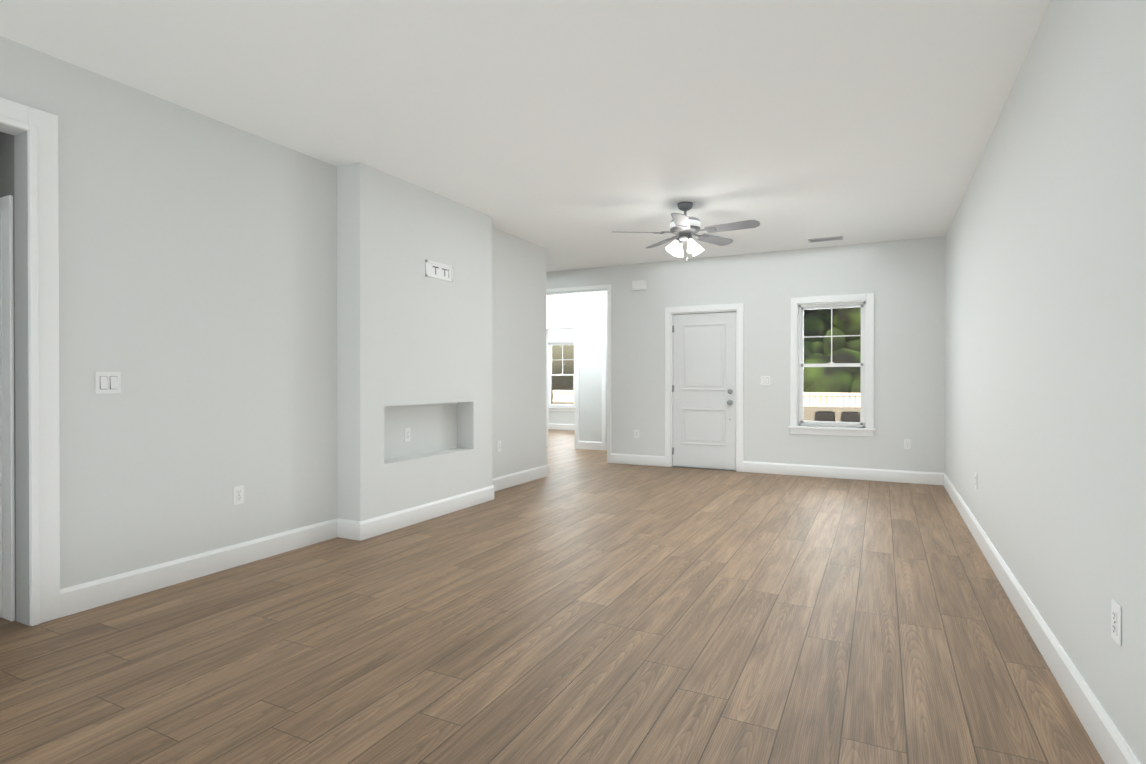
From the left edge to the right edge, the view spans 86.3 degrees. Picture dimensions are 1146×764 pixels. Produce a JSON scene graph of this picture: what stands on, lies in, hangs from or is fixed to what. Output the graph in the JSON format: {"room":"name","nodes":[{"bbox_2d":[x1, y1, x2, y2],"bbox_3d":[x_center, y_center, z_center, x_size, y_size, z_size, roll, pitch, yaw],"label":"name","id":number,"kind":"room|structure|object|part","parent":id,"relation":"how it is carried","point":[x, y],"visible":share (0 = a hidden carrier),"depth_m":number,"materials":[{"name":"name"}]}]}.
{"room":"living room","nodes":[
{"label":"living room","id":0,"kind":"room"},
{"bbox_2d":[0,132,15,619],"bbox_3d":[-3.283,-0.217,3.316,1.400,2.740,0.120,0,0,27],"label":"wall","id":1,"kind":"structure","parent":0,"point":[6,164],"depth_m":2.96,"materials":[{"name":"grey paint"}]},
{"bbox_2d":[0,213,2,616],"bbox_3d":[-3.117,0.160,3.136,0.740,1.972,0.019,0,0,27],"label":"hall door","id":2,"kind":"structure","parent":1,"relation":"in","point":[1,597],"depth_m":2.97,"materials":[{"name":"white paint"}]},
{"bbox_2d":[0,195,14,620],"bbox_3d":[-3.107,0.127,3.151,0.905,2.055,0.015,0,0,27],"label":"door frame","id":3,"kind":"structure","parent":1,"relation":"attached to","point":[7,368],"depth_m":2.95,"materials":[{"name":"white paint"}]},
{"bbox_2d":[14,131,28,625],"bbox_3d":[-2.633,-0.015,2.920,0.119,2.340,0.004,0,0,27],"label":"door frame","id":4,"kind":"structure","parent":0,"point":[21,383],"depth_m":2.92,"materials":[{"name":"grey paint"}]},
{"bbox_2d":[0,36,545,625],"bbox_3d":[-2.415,-0.217,3.348,0.120,2.740,9.060,0,0,27],"label":"wall","id":5,"kind":"structure","parent":0,"point":[198,280],"depth_m":3.59,"materials":[{"name":"grey paint"}]},
{"bbox_2d":[0,97,59,625],"bbox_3d":[-2.792,-0.070,2.441,0.026,2.455,1.230,0,0,27],"label":"door frame","id":6,"kind":"structure","parent":5,"relation":"attached to","point":[40,126],"depth_m":2.93,"materials":[{"name":"white paint"}]},
{"bbox_2d":[95,372,120,393],"bbox_3d":[-2.422,0.004,3.188,0.013,0.116,0.118,0,0,27],"label":"light switch","id":7,"kind":"object","parent":5,"relation":"attached to","point":[107,382],"visible":1,"depth_m":3.19,"materials":[{"name":"white plastic"}]},
{"bbox_2d":[233,485,243,504],"bbox_3d":[-2.098,0.711,3.837,0.009,0.116,0.072,0,0,27],"label":"electrical outlet","id":8,"kind":"object","parent":5,"relation":"attached to","point":[238,494],"visible":1,"depth_m":3.83,"materials":[{"name":"white plastic"}]},
{"bbox_2d":[337,162,491,520],"bbox_3d":[-1.268,-0.226,5.233,0.230,2.740,1.680,0,0,27],"label":"wall bump-out","id":9,"kind":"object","parent":5,"relation":"attached to","point":[414,348],"visible":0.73,"depth_m":4.92,"materials":[{"name":"grey paint"}]},
{"bbox_2d":[404,428,409,441],"bbox_3d":[-1.393,0.444,5.143,0.009,0.116,0.072,0,0,27],"label":"outlet","id":10,"kind":"object","parent":9,"relation":"attached to","point":[406,434],"visible":1,"depth_m":5.13,"materials":[{"name":"white plastic"}]},
{"bbox_2d":[425,260,452,281],"bbox_3d":[-1.142,-0.945,5.213,0.008,0.136,0.356,0,0,27],"label":"outlet plate","id":11,"kind":"object","parent":9,"relation":"attached to","point":[438,270],"visible":1,"depth_m":5.20,"materials":[{"name":"white plastic"}]},
{"bbox_2d":[497,440,500,451],"bbox_3d":[-0.778,0.677,6.451,0.009,0.116,0.072,0,0,27],"label":"electrical outlet","id":12,"kind":"object","parent":5,"relation":"attached to","point":[498,446],"visible":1,"depth_m":6.44,"materials":[{"name":"white plastic"}]},
{"bbox_2d":[60,423,1140,763],"bbox_3d":[-0.818,1.073,5.931,8.050,0.135,15.100,0,0,27],"label":"baseboard","id":13,"kind":"structure","parent":5,"relation":"attached to","point":[1108,741],"depth_m":3.78,"materials":[{"name":"white paint"}]},
{"bbox_2d":[0,0,1050,271],"bbox_3d":[-0.818,-1.650,5.917,8.290,0.100,15.340,0,0,27],"label":"ceiling","id":14,"kind":"structure","parent":0,"point":[574,134],"depth_m":3.39,"materials":[{"name":"white paint"}]},
{"bbox_2d":[621,202,759,261],"bbox_3d":[1.032,-1.333,5.445,1.245,0.530,1.265,0,0,27],"label":"fan","id":15,"kind":"object","parent":14,"relation":"hanging from","point":[684,227],"visible":1,"depth_m":5.41,"materials":[{"name":"white metal"}]},
{"bbox_3d":[1.005,-1.199,5.480,0.315,0.128,0.315,0,0,27],"label":"lamp shade","id":16,"kind":"part","parent":15,"relation":"part of","materials":[{"name":"white glass"}]},
{"bbox_3d":[1.012,-1.331,5.470,0.554,0.025,0.564,0,0,27],"label":"arm","id":17,"kind":"part","parent":15,"relation":"part of"},
{"bbox_3d":[1.005,-1.269,5.480,0.163,0.060,0.163,0,0,27],"label":"stem","id":18,"kind":"part","parent":15,"relation":"part of","materials":[{"name":"silver metal"}]},
{"bbox_3d":[1.032,-1.335,5.446,1.245,0.038,1.265,0,0,27],"label":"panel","id":19,"kind":"part","parent":15,"relation":"part of","materials":[{"name":"grey wood"}]},
{"bbox_2d":[808,236,842,242],"bbox_3d":[2.836,-1.599,6.862,0.360,0.010,0.160,0,0,27],"label":"ceiling vent","id":20,"kind":"object","parent":14,"relation":"in","point":[826,239],"visible":1,"depth_m":6.85,"materials":[{"name":"grey metal"}]},
{"bbox_2d":[0,429,1104,763],"bbox_3d":[-0.818,1.190,5.931,8.290,0.100,15.340,0,0,27],"label":"floor","id":21,"kind":"structure","parent":0,"point":[582,607],"depth_m":2.67,"materials":[{"name":"brown wood"}]},
{"bbox_2d":[672,466,735,470],"bbox_3d":[1.708,1.124,7.971,0.834,0.011,0.100,0,0,27],"label":"threshold","id":22,"kind":"object","parent":21,"relation":"on","point":[704,468],"visible":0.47,"depth_m":7.93,"materials":[{"name":"wood"}]},
{"bbox_2d":[548,328,574,423],"bbox_3d":[0.810,-0.269,13.627,4.250,2.740,0.120,0,0,27],"label":"wall","id":23,"kind":"structure","parent":0,"point":[561,417],"depth_m":14.10,"materials":[{"name":"grey paint"}]},
{"bbox_2d":[549,342,573,406],"bbox_3d":[-0.247,-0.166,14.187,0.696,1.488,0.065,0,0,27],"label":"room window","id":24,"kind":"structure","parent":23,"relation":"in","point":[556,374],"depth_m":14.22,"materials":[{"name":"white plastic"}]},
{"bbox_2d":[548,338,574,411],"bbox_3d":[-0.278,-0.161,14.124,0.910,1.670,0.115,0,0,27],"label":"window frame","id":25,"kind":"structure","parent":23,"relation":"attached to","point":[572,409],"depth_m":14.08,"materials":[{"name":"white paint"}]},
{"bbox_2d":[546,291,606,441],"bbox_3d":[-0.678,-0.254,10.682,4.250,2.740,0.120,0,0,27],"label":"wall","id":26,"kind":"structure","parent":0,"point":[587,311],"depth_m":10.15,"materials":[{"name":"grey paint"}]},
{"bbox_2d":[546,322,606,449],"bbox_3d":[0.313,0.069,10.173,1.900,2.100,0.138,0,0,27],"label":"door frame","id":27,"kind":"structure","parent":26,"relation":"attached to","point":[572,325],"depth_m":10.21,"materials":[{"name":"white paint"}]},
{"bbox_2d":[606,327,606,442],"bbox_3d":[0.804,0.104,9.859,0.590,2.017,0.014,0,0,27],"label":"closet door","id":28,"kind":"structure","parent":26,"relation":"in","point":[606,384],"depth_m":9.98,"materials":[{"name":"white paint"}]},
{"bbox_2d":[546,236,945,472],"bbox_3d":[1.374,-0.241,8.156,6.150,2.740,0.120,0,0,27],"label":"wall","id":29,"kind":"structure","parent":0,"point":[904,281],"depth_m":7.46,"materials":[{"name":"grey paint"}]},
{"bbox_2d":[546,284,610,462],"bbox_3d":[-0.005,-0.117,8.843,1.260,2.485,0.138,0,0,27],"label":"door frame","id":30,"kind":"structure","parent":29,"relation":"attached to","point":[586,289],"depth_m":8.52,"materials":[{"name":"white paint"}]},
{"bbox_2d":[634,430,638,437],"bbox_3d":[0.867,0.708,8.344,0.072,0.116,0.009,0,0,27],"label":"electrical outlet","id":31,"kind":"object","parent":29,"relation":"attached to","point":[636,433],"visible":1,"depth_m":8.34,"materials":[{"name":"white plastic"}]},
{"bbox_2d":[632,280,646,290],"bbox_3d":[0.902,-1.312,8.293,0.200,0.130,0.050,0,0,27],"label":"box","id":32,"kind":"object","parent":29,"relation":"attached to","point":[639,285],"visible":1,"depth_m":8.27,"materials":[{"name":"white plastic"}]},
{"bbox_2d":[672,312,735,469],"bbox_3d":[1.685,0.114,7.931,0.836,2.008,0.116,0,0,27],"label":"front door","id":33,"kind":"structure","parent":29,"relation":"in","point":[704,390],"depth_m":7.93,"materials":[{"name":"white paint"}]},
{"bbox_3d":[1.329,0.107,8.120,0.030,1.710,0.012,0,0,27],"label":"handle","id":34,"kind":"part","parent":33,"relation":"part of","materials":[{"name":"grey metal"}]},
{"bbox_3d":[1.694,0.030,7.936,0.576,1.575,0.010,0,0,27],"label":"panel","id":35,"kind":"part","parent":33,"relation":"part of","materials":[{"name":"white paint"}]},
{"bbox_3d":[1.986,0.286,7.755,0.066,0.399,0.072,0,0,27],"label":"knob","id":36,"kind":"part","parent":33,"relation":"part of","materials":[{"name":"grey metal"}]},
{"bbox_2d":[665,303,743,471],"bbox_3d":[1.713,0.068,7.976,1.026,2.123,0.138,0,0,27],"label":"door frame","id":37,"kind":"structure","parent":29,"relation":"attached to","point":[737,308],"depth_m":7.90,"materials":[{"name":"white paint"}]},
{"bbox_2d":[761,376,769,384],"bbox_3d":[2.384,-0.018,7.572,0.118,0.116,0.013,0,0,27],"label":"light switch","id":38,"kind":"object","parent":29,"relation":"attached to","point":[765,380],"visible":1,"depth_m":7.57,"materials":[{"name":"white plastic"}]},
{"bbox_2d":[788,293,875,436],"bbox_3d":[3.072,-0.197,7.271,0.950,1.650,0.160,0,0,27],"label":"window","id":39,"kind":"structure","parent":29,"relation":"in","point":[802,365],"depth_m":7.26,"materials":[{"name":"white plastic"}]},
{"bbox_2d":[904,439,910,448],"bbox_3d":[3.765,0.700,6.880,0.072,0.116,0.009,0,0,27],"label":"electrical outlet","id":40,"kind":"object","parent":29,"relation":"attached to","point":[907,443],"visible":1,"depth_m":6.88,"materials":[{"name":"white plastic"}]},
{"bbox_2d":[945,0,1145,763],"bbox_3d":[1.785,-0.210,2.016,0.120,2.740,10.710,0,0,27],"label":"wall","id":41,"kind":"structure","parent":0,"point":[1045,376],"depth_m":2.31,"materials":[{"name":"grey paint"}]},
{"bbox_2d":[975,473,976,489],"bbox_3d":[2.956,0.727,4.483,0.009,0.116,0.072,0,0,27],"label":"electrical outlet","id":42,"kind":"object","parent":41,"relation":"attached to","point":[976,481],"visible":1,"depth_m":4.46,"materials":[{"name":"white plastic"}]},
{"bbox_2d":[1111,599,1121,645],"bbox_3d":[1.605,0.711,1.808,0.009,0.116,0.072,0,0,27],"label":"electrical outlet","id":43,"kind":"object","parent":41,"relation":"attached to","point":[1116,619],"visible":1,"depth_m":1.80,"materials":[{"name":"white plastic"}]},
{"label":"outside","id":44,"kind":"structure","parent":0,"visible":0},
{"bbox_3d":[14.489,1.564,30.754,26.000,0.200,51.990,0,0,27],"label":"ground","id":45,"kind":"structure","parent":44,"visible":0},
{"bbox_2d":[552,402,859,421],"bbox_3d":[6.399,1.151,19.169,16.000,0.745,0.160,0,0,27],"label":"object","id":46,"kind":"object","parent":45,"relation":"on","point":[809,415],"depth_m":18.56,"materials":[{"name":"beige"}]},
{"bbox_2d":[552,390,859,407],"bbox_3d":[6.388,0.543,19.144,16.000,0.460,0.050,0,0,27],"label":"fence","id":47,"kind":"object","parent":46,"relation":"on","point":[836,399],"depth_m":18.54,"materials":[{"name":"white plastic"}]},
{"bbox_2d":[804,309,832,354],"bbox_3d":[8.822,-3.063,24.758,3.759,9.156,3.138,0,0,27],"label":"tree","id":48,"kind":"object","parent":45,"relation":"on","point":[823,323],"depth_m":23.18,"materials":[{"name":"green plant"}]},
{"bbox_2d":[814,411,834,421],"bbox_3d":[4.446,1.040,10.785,0.320,1.050,0.328,0,0,27],"label":"chair","id":49,"kind":"object","parent":45,"relation":"on","point":[825,415],"depth_m":10.66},
{"bbox_2d":[803,346,860,407],"bbox_3d":[11.987,0.070,18.569,13.708,3.272,2.859,0,0,27],"label":"hedge","id":50,"kind":"object","parent":45,"relation":"on","point":[816,380],"depth_m":19.49,"materials":[{"name":"green plant"}]},
{"bbox_2d":[818,307,860,354],"bbox_3d":[11.274,-2.609,23.505,4.174,8.260,3.552,0,0,27],"label":"tree","id":51,"kind":"object","parent":45,"relation":"on","point":[852,341],"depth_m":22.87,"materials":[{"name":"green plant"}]},
{"bbox_2d":[840,411,859,421],"bbox_3d":[4.812,1.041,10.600,0.300,1.050,0.328,0,0,27],"label":"chair","id":52,"kind":"object","parent":45,"relation":"on","point":[847,415],"depth_m":10.46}
]}

